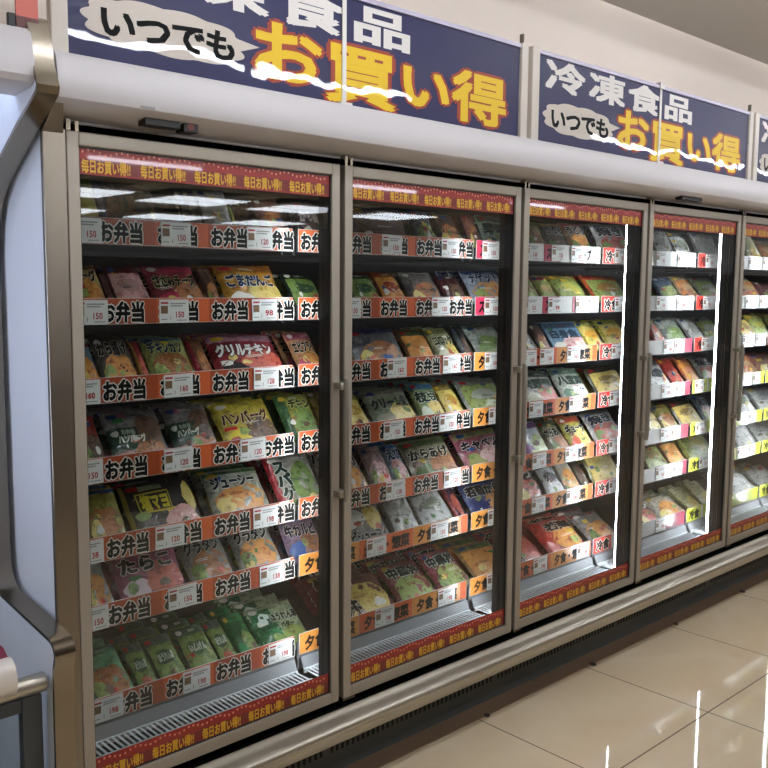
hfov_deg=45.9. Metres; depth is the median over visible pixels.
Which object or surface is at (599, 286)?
bag
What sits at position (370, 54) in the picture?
sign board
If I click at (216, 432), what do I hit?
bag
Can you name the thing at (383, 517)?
bag
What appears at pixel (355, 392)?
bag
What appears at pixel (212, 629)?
bag
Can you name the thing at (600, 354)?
shelf
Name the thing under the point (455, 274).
bag
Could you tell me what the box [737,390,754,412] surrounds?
bag
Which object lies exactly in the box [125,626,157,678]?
bag
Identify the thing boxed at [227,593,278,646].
bag
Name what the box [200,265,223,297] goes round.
bag
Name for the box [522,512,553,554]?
bag
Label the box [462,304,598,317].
shelf
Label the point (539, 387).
bag
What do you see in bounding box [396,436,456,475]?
bag
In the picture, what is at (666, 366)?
bag
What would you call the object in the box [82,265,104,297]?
bag
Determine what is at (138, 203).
bag
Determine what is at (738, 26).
ceiling
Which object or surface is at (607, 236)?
bag
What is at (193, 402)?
bag
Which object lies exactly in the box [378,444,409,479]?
bag
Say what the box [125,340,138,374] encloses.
bag
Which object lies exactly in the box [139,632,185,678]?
bag
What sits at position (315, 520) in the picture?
bag
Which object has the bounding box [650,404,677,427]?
bag
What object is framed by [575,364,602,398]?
divider
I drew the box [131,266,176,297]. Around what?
bag
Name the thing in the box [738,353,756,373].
bag
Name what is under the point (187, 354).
bag
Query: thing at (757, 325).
bag
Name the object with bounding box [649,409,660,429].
bag
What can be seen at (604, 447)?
shelf
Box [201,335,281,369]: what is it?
bag
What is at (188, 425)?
bag
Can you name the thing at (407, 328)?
bag
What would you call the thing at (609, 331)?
bag
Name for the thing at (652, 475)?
shelf
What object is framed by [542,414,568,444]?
bag
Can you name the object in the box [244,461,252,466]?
bag
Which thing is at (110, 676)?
bag
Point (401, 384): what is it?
bag
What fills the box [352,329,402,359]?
bag
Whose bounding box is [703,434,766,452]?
shelf
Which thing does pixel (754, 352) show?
bag
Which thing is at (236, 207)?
bag
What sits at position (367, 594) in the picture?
bag
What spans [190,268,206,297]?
bag
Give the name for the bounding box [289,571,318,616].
bag
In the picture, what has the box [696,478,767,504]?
shelf
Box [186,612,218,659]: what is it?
bag
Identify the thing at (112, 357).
bag
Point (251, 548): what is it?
bag
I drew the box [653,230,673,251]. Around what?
bag
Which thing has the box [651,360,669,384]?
bag
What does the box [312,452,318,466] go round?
bag
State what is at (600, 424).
bag
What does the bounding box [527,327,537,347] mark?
bag
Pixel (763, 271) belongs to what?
shelf
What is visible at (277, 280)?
bag
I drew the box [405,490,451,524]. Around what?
bag
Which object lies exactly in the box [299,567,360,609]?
bag
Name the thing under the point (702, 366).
bag
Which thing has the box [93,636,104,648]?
bag
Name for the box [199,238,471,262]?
shelf
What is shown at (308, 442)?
shelf
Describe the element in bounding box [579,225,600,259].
bag
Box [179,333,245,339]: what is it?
bag
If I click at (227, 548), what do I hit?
bag
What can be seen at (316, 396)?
bag
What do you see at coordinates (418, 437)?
bag
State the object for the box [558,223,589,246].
bag
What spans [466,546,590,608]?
shelf
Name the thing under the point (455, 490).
bag
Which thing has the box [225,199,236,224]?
bag
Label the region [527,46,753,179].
sign board
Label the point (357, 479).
bag
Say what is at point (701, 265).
shelf
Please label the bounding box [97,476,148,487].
bag
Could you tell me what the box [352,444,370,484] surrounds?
bag
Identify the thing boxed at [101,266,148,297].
bag
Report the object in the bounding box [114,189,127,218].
bag
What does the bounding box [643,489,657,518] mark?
bag
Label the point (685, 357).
bag
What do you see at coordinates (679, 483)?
bag
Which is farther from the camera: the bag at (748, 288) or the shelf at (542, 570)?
the bag at (748, 288)
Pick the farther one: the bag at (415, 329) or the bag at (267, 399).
the bag at (415, 329)
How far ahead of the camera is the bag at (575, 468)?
3.85 m
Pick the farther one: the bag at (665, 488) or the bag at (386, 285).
the bag at (665, 488)
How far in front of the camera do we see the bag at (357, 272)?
3.05 m
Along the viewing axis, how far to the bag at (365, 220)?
2.94 m
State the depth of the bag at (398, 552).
3.45 m
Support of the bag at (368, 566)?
on the freezer at (351, 689)
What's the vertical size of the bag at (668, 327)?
0.138 m
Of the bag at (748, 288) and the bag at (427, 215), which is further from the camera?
the bag at (748, 288)
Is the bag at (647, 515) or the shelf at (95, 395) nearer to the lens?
the shelf at (95, 395)
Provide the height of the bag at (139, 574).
0.151 m
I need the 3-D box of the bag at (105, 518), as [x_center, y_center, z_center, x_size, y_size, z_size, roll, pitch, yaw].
[-0.737,0.352,2.381,0.105,0.140,0.109,-5,8,-40]
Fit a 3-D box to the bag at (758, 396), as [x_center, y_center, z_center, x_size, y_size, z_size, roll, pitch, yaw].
[2.102,0.088,5.032,0.288,0.137,0.110,-5,9,-44]
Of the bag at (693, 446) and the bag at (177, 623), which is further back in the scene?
the bag at (693, 446)
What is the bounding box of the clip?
[6,12,14,25]
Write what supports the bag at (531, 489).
on the freezer at (351, 689)
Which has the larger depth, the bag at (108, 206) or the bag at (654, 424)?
the bag at (654, 424)
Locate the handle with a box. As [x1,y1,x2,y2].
[675,195,701,201]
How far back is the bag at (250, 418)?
2.66 m
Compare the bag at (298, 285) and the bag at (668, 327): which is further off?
the bag at (668, 327)
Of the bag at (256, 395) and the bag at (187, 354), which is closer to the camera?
the bag at (187, 354)
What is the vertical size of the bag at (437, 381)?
0.134 m
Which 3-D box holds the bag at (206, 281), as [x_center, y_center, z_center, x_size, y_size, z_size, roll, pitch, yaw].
[-0.485,-0.260,2.543,0.041,0.131,0.098,-6,9,-44]
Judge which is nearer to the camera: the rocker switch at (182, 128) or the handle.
the rocker switch at (182, 128)
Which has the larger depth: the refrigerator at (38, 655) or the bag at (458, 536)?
the bag at (458, 536)
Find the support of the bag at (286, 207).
on the freezer at (351, 689)
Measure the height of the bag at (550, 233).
0.140 m
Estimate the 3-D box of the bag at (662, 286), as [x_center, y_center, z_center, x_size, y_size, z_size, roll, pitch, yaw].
[1.313,-0.428,4.215,0.179,0.133,0.098,-5,8,-42]
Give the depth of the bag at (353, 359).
3.06 m
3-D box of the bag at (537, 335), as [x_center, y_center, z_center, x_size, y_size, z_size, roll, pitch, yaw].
[0.621,-0.168,3.597,0.073,0.132,0.100,-5,8,-39]
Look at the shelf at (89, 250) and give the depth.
2.60 m
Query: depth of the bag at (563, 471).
3.78 m
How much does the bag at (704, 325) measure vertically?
0.136 m
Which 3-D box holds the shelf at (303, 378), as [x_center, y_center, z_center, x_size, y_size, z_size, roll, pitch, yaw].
[-0.178,-0.059,3.148,0.768,0.048,0.592,-5,8,-43]
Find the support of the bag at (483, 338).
on the freezer at (351, 689)
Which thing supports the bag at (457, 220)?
on the freezer at (351, 689)
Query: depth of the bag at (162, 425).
2.55 m
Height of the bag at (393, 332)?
0.127 m
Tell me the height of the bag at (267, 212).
0.142 m
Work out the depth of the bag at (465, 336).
3.39 m
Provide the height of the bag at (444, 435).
0.146 m
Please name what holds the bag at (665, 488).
on the freezer at (351, 689)
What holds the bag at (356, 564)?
on the freezer at (351, 689)
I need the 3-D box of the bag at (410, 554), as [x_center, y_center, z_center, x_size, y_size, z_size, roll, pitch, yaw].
[0.178,0.693,3.416,0.168,0.127,0.159,-5,9,-43]
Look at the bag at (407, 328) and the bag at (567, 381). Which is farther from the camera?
the bag at (567, 381)
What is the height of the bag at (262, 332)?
0.134 m
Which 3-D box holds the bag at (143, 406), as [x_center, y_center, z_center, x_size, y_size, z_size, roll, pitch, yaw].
[-0.618,0.125,2.625,0.139,0.138,0.106,-5,8,-42]
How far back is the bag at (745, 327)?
4.77 m
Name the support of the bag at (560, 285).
on the freezer at (351, 689)
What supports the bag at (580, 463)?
on the freezer at (351, 689)
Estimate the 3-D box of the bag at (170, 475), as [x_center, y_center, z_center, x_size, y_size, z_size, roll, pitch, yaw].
[-0.653,0.338,2.537,0.218,0.138,0.108,-5,8,-43]
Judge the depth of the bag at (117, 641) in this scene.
2.58 m
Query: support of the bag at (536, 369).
on the freezer at (351, 689)
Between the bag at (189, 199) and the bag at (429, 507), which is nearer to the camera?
the bag at (189, 199)
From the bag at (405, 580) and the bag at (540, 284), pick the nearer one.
the bag at (405, 580)
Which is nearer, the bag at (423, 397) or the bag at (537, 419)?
the bag at (423, 397)
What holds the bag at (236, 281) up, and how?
on the freezer at (351, 689)
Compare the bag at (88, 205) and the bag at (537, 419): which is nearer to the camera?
the bag at (88, 205)
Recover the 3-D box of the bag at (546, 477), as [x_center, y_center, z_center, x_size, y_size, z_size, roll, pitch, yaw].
[0.672,0.396,3.714,0.126,0.139,0.105,-5,8,-43]
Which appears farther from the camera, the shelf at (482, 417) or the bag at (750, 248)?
the bag at (750, 248)
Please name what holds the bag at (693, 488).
on the freezer at (351, 689)
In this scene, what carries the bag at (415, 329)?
on the freezer at (351, 689)
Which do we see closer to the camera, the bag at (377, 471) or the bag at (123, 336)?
the bag at (123, 336)
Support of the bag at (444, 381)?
on the freezer at (351, 689)
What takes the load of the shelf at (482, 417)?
attached to the freezer at (351, 689)
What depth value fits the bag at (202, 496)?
2.67 m
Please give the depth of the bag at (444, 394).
3.25 m
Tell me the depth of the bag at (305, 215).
2.74 m
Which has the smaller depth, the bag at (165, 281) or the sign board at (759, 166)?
the bag at (165, 281)
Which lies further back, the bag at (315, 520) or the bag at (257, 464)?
the bag at (315, 520)
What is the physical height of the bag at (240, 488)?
0.134 m
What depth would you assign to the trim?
3.37 m
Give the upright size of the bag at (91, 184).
0.148 m
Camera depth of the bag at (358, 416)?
2.95 m
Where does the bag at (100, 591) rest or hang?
on the freezer at (351, 689)
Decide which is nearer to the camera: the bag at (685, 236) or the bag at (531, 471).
the bag at (531, 471)
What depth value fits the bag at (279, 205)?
2.81 m
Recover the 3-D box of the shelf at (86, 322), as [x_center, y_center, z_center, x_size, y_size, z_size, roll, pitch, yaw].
[-0.746,-0.200,2.596,0.768,0.048,0.592,-5,8,-43]
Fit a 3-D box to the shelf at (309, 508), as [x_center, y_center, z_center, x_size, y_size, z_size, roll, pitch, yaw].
[-0.182,0.341,3.191,0.768,0.048,0.592,-5,8,-43]
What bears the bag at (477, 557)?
on the freezer at (351, 689)
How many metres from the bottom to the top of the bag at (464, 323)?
0.137 m
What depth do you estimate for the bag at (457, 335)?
3.27 m
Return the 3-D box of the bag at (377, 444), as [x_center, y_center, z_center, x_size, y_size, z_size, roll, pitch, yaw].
[0.002,0.277,3.150,0.079,0.137,0.108,-5,8,-42]
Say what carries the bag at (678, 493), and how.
on the freezer at (351, 689)
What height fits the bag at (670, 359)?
0.140 m
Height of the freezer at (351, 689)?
1.935 m
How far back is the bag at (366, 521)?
3.02 m
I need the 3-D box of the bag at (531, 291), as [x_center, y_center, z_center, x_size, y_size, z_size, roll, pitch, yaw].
[0.551,-0.357,3.509,0.100,0.132,0.112,6,9,44]
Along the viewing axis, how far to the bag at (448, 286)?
3.20 m
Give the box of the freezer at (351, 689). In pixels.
[0,50,767,767]
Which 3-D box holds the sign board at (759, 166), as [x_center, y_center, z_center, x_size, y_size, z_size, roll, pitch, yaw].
[2.205,-1.113,4.548,1.568,0.330,0.028,-5,8,-43]
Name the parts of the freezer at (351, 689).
panel, door, handle, door, bumper rail, handle, kick plate, door, handle, door, handle, door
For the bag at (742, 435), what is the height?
0.145 m
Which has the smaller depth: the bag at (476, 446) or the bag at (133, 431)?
the bag at (133, 431)
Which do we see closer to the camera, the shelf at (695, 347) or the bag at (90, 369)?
the bag at (90, 369)
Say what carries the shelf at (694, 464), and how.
attached to the freezer at (351, 689)
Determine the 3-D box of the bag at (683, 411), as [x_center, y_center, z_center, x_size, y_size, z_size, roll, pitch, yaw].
[1.477,0.151,4.447,0.199,0.128,0.106,-5,8,-42]
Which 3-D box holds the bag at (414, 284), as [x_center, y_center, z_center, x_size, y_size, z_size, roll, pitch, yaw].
[0.131,-0.318,3.117,0.099,0.132,0.159,7,9,44]
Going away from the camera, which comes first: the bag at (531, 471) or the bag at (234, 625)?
the bag at (234, 625)
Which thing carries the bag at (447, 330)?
on the freezer at (351, 689)
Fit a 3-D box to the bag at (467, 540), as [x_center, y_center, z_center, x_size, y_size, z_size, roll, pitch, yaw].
[0.327,0.683,3.556,0.202,0.119,0.156,-5,8,-42]
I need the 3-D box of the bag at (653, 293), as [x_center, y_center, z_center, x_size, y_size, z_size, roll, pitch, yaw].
[1.274,-0.433,4.253,0.179,0.133,0.098,-5,8,-42]
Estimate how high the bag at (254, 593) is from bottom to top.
0.107 m
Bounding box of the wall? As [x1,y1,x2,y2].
[0,0,767,116]
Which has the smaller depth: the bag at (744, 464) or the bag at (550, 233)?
the bag at (550, 233)
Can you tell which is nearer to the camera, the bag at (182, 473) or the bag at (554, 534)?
the bag at (182, 473)
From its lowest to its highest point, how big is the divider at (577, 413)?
0.142 m
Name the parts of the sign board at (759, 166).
sign panel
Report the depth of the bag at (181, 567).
2.60 m
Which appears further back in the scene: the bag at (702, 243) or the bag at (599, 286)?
the bag at (702, 243)
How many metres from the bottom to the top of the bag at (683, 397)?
0.140 m
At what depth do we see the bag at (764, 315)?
5.00 m
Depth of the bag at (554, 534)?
3.83 m
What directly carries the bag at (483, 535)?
on the freezer at (351, 689)
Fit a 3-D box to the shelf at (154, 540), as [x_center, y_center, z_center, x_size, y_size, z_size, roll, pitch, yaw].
[-0.751,0.394,2.661,0.768,0.048,0.592,-5,8,-43]
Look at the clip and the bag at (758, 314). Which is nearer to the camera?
the clip
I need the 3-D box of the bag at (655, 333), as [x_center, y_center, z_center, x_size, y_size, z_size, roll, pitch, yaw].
[1.245,-0.231,4.184,0.108,0.138,0.108,-5,9,-43]
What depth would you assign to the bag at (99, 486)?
2.47 m
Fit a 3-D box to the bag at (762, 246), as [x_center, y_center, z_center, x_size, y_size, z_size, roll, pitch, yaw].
[2.066,-0.702,4.890,0.222,0.148,0.093,-5,8,-41]
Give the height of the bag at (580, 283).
0.134 m
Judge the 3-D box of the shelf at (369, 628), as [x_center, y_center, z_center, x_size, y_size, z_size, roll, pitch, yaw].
[-0.137,0.784,3.188,0.768,0.085,0.452,-5,8,-43]
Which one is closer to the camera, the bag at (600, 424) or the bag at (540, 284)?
the bag at (540, 284)
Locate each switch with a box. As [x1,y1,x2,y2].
[138,117,179,130]
[176,123,197,134]
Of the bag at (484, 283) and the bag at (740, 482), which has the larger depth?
the bag at (740, 482)
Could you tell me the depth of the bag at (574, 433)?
3.80 m
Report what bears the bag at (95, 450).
on the freezer at (351, 689)
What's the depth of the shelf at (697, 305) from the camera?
4.35 m
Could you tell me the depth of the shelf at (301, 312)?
2.91 m
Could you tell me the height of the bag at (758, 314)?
0.146 m
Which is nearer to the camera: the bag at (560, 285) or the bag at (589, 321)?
the bag at (560, 285)
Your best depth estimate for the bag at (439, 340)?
3.19 m
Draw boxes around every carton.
[530,321,565,324]
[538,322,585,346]
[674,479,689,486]
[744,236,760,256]
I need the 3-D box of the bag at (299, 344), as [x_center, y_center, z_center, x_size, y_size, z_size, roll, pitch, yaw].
[-0.245,-0.089,2.797,0.096,0.134,0.109,-5,8,-43]
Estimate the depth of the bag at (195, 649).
2.63 m
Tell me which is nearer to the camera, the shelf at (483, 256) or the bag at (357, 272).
the bag at (357, 272)
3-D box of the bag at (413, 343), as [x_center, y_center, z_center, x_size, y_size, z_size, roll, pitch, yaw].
[0.113,-0.120,3.128,0.129,0.127,0.105,-5,8,-42]
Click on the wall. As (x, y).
(599, 33)
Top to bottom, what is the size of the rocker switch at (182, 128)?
0.023 m
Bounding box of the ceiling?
[601,0,767,64]
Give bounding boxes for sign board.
[46,0,528,137]
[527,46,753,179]
[751,113,767,182]
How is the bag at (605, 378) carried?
on the freezer at (351, 689)
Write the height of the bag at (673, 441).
0.139 m
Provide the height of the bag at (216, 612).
0.116 m
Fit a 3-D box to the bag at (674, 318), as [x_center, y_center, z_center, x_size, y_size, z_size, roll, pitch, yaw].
[1.459,-0.258,4.464,0.131,0.136,0.111,-6,9,-44]
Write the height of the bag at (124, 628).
0.114 m
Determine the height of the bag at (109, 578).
0.151 m
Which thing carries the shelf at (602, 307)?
attached to the freezer at (351, 689)
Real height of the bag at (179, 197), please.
0.152 m
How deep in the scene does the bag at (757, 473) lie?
5.09 m
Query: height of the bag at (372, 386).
0.129 m
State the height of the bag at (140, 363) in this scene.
0.128 m
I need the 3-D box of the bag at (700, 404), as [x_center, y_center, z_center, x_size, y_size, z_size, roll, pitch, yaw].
[1.613,0.134,4.572,0.140,0.140,0.105,-6,9,-44]
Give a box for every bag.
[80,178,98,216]
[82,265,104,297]
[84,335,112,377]
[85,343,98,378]
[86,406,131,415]
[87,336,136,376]
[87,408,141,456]
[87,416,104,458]
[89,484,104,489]
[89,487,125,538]
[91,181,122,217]
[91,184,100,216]
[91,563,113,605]
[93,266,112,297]
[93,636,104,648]
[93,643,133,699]
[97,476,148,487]
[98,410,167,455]
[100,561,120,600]
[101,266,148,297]
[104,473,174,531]
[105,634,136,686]
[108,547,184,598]
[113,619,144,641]
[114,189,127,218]
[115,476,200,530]
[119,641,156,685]
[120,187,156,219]
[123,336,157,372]
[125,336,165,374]
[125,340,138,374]
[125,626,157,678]
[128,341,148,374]
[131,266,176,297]
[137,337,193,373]
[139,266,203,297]
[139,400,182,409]
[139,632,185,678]
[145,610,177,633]
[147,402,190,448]
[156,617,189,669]
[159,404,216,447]
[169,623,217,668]
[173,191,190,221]
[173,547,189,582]
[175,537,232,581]
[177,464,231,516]
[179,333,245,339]
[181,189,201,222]
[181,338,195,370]
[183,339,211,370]
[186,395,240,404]
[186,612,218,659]
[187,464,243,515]
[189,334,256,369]
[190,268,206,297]
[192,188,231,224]
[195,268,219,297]
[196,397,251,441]
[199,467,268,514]
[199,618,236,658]
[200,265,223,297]
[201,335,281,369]
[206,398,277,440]
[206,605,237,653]
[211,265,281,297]
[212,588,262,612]
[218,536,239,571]
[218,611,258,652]
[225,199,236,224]
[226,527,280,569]
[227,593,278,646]
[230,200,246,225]
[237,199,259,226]
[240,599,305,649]
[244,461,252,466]
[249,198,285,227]
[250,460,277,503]
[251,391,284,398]
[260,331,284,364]
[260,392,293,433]
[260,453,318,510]
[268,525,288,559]
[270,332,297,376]
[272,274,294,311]
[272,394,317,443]
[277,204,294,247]
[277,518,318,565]
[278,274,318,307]
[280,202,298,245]
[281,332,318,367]
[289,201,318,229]
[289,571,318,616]
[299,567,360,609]
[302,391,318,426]
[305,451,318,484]
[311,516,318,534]
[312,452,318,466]
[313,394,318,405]
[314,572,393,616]
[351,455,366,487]
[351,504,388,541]
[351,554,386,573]
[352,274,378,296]
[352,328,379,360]
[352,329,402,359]
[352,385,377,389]
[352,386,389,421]
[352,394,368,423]
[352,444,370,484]
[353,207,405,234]
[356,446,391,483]
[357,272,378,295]
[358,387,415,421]
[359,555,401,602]
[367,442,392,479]
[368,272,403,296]
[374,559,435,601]
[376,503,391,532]
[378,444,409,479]
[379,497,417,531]
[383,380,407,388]
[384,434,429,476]
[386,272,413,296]
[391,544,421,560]
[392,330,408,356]
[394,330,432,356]
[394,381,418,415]
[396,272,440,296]
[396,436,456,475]
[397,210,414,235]
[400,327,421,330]
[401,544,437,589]
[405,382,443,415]
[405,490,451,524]
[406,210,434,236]
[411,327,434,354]
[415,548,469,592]
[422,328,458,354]
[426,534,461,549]
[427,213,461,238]
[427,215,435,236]
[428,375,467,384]
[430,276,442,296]
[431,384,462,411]
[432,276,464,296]
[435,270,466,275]
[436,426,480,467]
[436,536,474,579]
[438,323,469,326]
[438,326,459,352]
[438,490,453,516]
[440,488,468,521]
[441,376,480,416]
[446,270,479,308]
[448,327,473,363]
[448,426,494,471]
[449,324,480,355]
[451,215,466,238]
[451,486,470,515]
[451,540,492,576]
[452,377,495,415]
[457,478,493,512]
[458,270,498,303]
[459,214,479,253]
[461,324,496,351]
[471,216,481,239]
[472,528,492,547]
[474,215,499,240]
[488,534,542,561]
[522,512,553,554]
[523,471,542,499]
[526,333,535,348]
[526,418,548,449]
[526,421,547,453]
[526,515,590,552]
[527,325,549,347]
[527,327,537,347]
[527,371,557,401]
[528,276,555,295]
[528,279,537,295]
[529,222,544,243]
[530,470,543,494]
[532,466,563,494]
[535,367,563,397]
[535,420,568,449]
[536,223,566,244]
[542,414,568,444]
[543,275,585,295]
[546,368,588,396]
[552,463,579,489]
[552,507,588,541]
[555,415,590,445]
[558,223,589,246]
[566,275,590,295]
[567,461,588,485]
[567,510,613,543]
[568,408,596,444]
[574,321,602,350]
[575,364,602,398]
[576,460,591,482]
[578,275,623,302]
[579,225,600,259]
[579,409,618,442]
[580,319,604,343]
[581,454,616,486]
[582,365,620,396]
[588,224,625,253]
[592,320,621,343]
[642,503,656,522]
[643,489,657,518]
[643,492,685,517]
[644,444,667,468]
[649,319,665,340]
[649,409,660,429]
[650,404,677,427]
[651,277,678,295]
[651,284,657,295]
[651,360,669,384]
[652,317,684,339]
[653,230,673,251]
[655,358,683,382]
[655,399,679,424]
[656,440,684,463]
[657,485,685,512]
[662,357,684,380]
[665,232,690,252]
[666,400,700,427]
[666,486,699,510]
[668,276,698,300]
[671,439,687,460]
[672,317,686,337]
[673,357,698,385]
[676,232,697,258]
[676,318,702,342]
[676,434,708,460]
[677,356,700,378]
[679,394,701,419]
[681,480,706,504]
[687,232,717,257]
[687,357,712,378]
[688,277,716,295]
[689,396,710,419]
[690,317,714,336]
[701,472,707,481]
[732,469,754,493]
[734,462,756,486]
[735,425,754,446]
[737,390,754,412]
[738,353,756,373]
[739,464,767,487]
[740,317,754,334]
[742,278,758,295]
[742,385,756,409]
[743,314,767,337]
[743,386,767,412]
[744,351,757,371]
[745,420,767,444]
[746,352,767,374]
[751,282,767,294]
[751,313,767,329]
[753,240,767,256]
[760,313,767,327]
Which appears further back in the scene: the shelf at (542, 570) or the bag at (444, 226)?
the shelf at (542, 570)
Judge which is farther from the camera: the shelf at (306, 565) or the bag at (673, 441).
the bag at (673, 441)
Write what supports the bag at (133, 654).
on the freezer at (351, 689)
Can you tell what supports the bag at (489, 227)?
on the freezer at (351, 689)
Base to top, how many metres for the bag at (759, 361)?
0.125 m
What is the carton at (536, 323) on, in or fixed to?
on the freezer at (351, 689)
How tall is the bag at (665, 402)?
0.128 m
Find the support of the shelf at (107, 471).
attached to the freezer at (351, 689)
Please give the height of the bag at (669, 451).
0.127 m
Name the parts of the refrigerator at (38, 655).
price rail, frame, grab rail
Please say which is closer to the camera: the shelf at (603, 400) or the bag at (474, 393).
the bag at (474, 393)
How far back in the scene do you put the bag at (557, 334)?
3.69 m
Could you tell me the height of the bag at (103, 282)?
0.131 m
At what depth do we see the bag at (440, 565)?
3.35 m
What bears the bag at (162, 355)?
on the freezer at (351, 689)
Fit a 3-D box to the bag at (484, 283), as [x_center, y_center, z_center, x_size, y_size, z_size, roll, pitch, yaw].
[0.377,-0.348,3.346,0.208,0.145,0.101,-5,8,-42]
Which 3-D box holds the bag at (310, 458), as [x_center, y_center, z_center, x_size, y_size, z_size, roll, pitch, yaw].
[-0.196,0.286,3.049,0.115,0.136,0.113,-6,9,-44]
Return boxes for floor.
[381,580,767,767]
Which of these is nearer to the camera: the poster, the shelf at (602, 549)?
the poster
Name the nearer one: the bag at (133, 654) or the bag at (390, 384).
the bag at (133, 654)
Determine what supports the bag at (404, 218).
on the freezer at (351, 689)
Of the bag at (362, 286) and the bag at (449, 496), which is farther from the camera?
the bag at (449, 496)
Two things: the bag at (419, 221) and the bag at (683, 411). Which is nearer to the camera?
the bag at (419, 221)
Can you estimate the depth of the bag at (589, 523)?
4.00 m
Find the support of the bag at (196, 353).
on the freezer at (351, 689)
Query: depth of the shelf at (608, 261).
4.09 m
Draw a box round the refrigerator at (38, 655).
[0,18,76,767]
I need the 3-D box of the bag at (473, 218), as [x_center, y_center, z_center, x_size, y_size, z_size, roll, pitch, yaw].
[0.368,-0.549,3.367,0.140,0.146,0.082,-5,8,-39]
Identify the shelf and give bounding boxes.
[82,243,291,257]
[84,320,286,325]
[86,386,293,405]
[92,454,291,484]
[95,521,291,563]
[95,619,293,727]
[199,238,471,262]
[278,593,465,669]
[284,306,470,322]
[290,371,469,387]
[293,425,463,454]
[294,478,464,519]
[295,521,467,576]
[396,247,599,266]
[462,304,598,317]
[465,360,595,372]
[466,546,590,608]
[467,500,583,530]
[469,457,590,482]
[470,409,589,426]
[523,507,683,564]
[535,254,694,269]
[590,303,685,313]
[592,458,665,497]
[593,350,685,361]
[594,425,683,455]
[595,394,688,407]
[604,490,756,530]
[611,454,751,472]
[615,421,758,435]
[656,259,761,271]
[669,270,767,273]
[686,301,759,311]
[686,343,764,352]
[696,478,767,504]
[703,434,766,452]
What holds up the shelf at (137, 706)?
attached to the freezer at (351, 689)
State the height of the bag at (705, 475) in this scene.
0.118 m
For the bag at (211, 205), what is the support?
on the freezer at (351, 689)
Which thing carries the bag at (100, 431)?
on the freezer at (351, 689)
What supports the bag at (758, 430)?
on the freezer at (351, 689)
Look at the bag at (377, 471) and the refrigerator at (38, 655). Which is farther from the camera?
the bag at (377, 471)
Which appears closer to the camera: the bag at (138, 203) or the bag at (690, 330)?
the bag at (138, 203)
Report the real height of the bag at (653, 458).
0.125 m
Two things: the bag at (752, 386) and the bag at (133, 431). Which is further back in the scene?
the bag at (752, 386)
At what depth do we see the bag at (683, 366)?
4.40 m
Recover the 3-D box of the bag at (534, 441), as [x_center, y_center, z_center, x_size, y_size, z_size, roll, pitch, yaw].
[0.579,0.229,3.605,0.164,0.142,0.104,-5,9,-43]
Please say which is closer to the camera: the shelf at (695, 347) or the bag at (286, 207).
the bag at (286, 207)
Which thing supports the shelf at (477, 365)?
attached to the freezer at (351, 689)
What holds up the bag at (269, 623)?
on the freezer at (351, 689)
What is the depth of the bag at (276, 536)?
2.83 m
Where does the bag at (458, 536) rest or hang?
on the freezer at (351, 689)
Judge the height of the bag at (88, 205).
0.153 m
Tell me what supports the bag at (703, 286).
on the freezer at (351, 689)
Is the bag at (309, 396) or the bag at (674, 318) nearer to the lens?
the bag at (309, 396)
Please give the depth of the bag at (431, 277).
3.24 m
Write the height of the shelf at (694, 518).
0.085 m
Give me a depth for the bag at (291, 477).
2.80 m
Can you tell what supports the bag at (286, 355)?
on the freezer at (351, 689)
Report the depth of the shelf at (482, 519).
3.48 m
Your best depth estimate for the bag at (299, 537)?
2.82 m
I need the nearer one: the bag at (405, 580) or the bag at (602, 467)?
the bag at (405, 580)
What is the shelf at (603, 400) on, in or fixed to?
attached to the freezer at (351, 689)
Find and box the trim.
[344,569,767,767]
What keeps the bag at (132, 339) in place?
on the freezer at (351, 689)
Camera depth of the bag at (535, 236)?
3.49 m
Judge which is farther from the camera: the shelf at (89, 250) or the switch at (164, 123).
the shelf at (89, 250)
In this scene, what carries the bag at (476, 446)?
on the freezer at (351, 689)
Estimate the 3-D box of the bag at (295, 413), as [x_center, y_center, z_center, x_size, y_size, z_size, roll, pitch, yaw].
[-0.266,0.107,2.796,0.136,0.143,0.102,-6,9,-44]
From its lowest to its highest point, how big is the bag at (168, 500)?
0.138 m
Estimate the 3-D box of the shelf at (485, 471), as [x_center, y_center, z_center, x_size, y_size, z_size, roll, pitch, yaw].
[0.388,0.288,3.722,0.768,0.048,0.592,-5,8,-43]
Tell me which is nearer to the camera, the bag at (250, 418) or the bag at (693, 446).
the bag at (250, 418)
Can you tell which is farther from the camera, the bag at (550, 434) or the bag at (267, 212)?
the bag at (550, 434)
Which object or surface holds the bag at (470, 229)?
on the freezer at (351, 689)
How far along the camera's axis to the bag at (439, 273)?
3.39 m
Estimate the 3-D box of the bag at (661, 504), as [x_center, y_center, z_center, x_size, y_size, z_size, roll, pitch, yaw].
[1.363,0.603,4.407,0.231,0.110,0.138,-6,9,-45]
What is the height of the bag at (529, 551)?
0.115 m
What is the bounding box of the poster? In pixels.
[15,0,38,27]
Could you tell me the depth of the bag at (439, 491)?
3.37 m
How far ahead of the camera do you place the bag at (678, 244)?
4.24 m
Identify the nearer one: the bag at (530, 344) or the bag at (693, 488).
the bag at (530, 344)
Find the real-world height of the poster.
0.172 m
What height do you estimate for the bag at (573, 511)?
0.112 m
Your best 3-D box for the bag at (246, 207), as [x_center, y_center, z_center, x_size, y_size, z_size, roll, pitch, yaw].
[-0.370,-0.478,2.688,0.095,0.142,0.086,-6,9,-44]
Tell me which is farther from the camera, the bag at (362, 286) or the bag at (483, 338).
the bag at (483, 338)
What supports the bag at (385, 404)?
on the freezer at (351, 689)
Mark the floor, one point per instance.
(692, 693)
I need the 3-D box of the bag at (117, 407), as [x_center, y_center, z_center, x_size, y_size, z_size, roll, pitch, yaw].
[-0.745,0.137,2.509,0.169,0.139,0.108,-6,9,-45]
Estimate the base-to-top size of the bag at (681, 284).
0.142 m
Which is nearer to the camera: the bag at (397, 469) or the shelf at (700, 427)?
the bag at (397, 469)
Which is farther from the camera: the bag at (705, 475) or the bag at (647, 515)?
the bag at (705, 475)
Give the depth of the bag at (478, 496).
3.41 m
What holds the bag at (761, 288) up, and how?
on the freezer at (351, 689)

